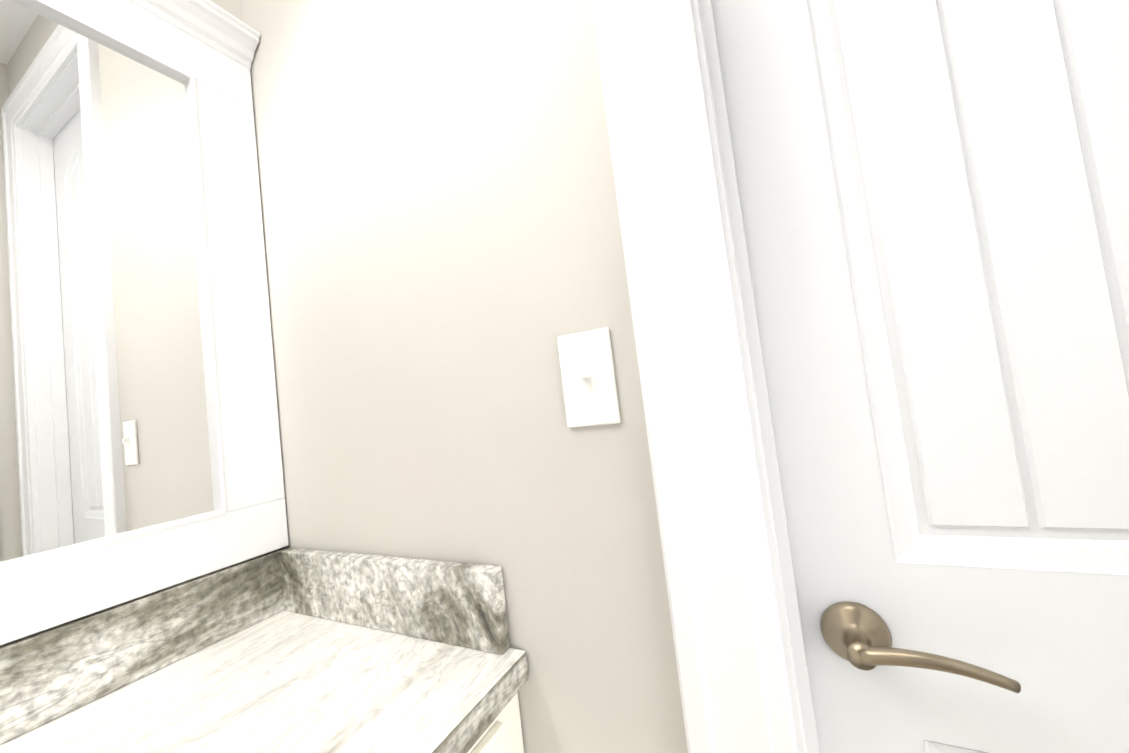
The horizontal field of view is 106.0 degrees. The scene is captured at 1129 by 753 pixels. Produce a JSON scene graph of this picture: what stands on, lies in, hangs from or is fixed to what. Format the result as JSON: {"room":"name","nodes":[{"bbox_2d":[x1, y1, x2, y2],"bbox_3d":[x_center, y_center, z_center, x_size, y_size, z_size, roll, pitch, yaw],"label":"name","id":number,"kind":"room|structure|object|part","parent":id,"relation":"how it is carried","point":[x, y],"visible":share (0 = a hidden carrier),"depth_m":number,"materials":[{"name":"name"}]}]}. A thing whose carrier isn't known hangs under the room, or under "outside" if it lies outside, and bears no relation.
{"room":"bathroom","nodes":[
{"label":"bathroom","id":0,"kind":"room"},
{"bbox_2d":[0,0,288,644],"bbox_3d":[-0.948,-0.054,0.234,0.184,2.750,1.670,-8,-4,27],"label":"mirror","id":1,"kind":"object","parent":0,"point":[140,450],"depth_m":0.67,"materials":[{"name":"white"}]},
{"bbox_2d":[241,0,687,752],"bbox_3d":[0.202,-0.175,0.516,1.750,2.750,0.120,-8,-4,27],"label":"wall","id":2,"kind":"structure","parent":0,"point":[443,244],"depth_m":0.62,"materials":[{"name":"paint"}]},
{"bbox_2d":[557,327,620,427],"bbox_3d":[0.026,0.003,0.528,0.072,0.118,0.018,-8,-4,27],"label":"switch plate","id":3,"kind":"object","parent":2,"relation":"attached to","point":[588,378],"visible":1,"depth_m":0.53,"materials":[{"name":"white plastic"}]},
{"bbox_2d":[591,0,819,752],"bbox_3d":[0.484,-0.119,0.359,0.848,2.554,0.143,-8,-4,27],"label":"door frame","id":4,"kind":"structure","parent":2,"relation":"attached to","point":[732,675],"depth_m":0.46,"materials":[{"name":"white wood"}]},
{"bbox_2d":[711,0,1128,752],"bbox_3d":[0.497,-0.065,0.370,0.614,2.426,0.093,-8,-4,27],"label":"door","id":5,"kind":"structure","parent":2,"relation":"in","point":[933,194],"depth_m":0.44,"materials":[{"name":"white wood"}]},
{"bbox_3d":[0.347,0.279,0.429,0.150,0.066,0.058,-8,-4,27],"label":"handle","id":6,"kind":"part","parent":5,"relation":"part of","materials":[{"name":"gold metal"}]},
{"bbox_3d":[-0.178,1.204,-1.153,2.470,0.080,4.050,-8,-4,27],"label":"floor","id":7,"kind":"structure","parent":0,"visible":0},
{"bbox_2d":[456,671,528,752],"bbox_3d":[-0.554,0.857,0.038,0.574,0.828,1.424,-8,-4,27],"label":"bathroom vanity","id":8,"kind":"object","parent":7,"relation":"on","point":[501,732],"depth_m":0.53,"materials":[{"name":"painted wood"},{"name":"granite"}]},
{"bbox_2d":[0,603,527,752],"bbox_3d":[-0.616,0.429,0.067,0.549,0.038,1.424,-8,-4,27],"label":"countertop","id":9,"kind":"structure","parent":8,"relation":"on","point":[294,677],"depth_m":0.54,"materials":[{"name":"white stone"}]},
{"bbox_3d":[-0.155,0.514,0.365,0.014,0.155,0.376,-8,-4,27],"label":"drawer","id":10,"kind":"part","parent":8,"relation":"part of","materials":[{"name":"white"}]}
]}

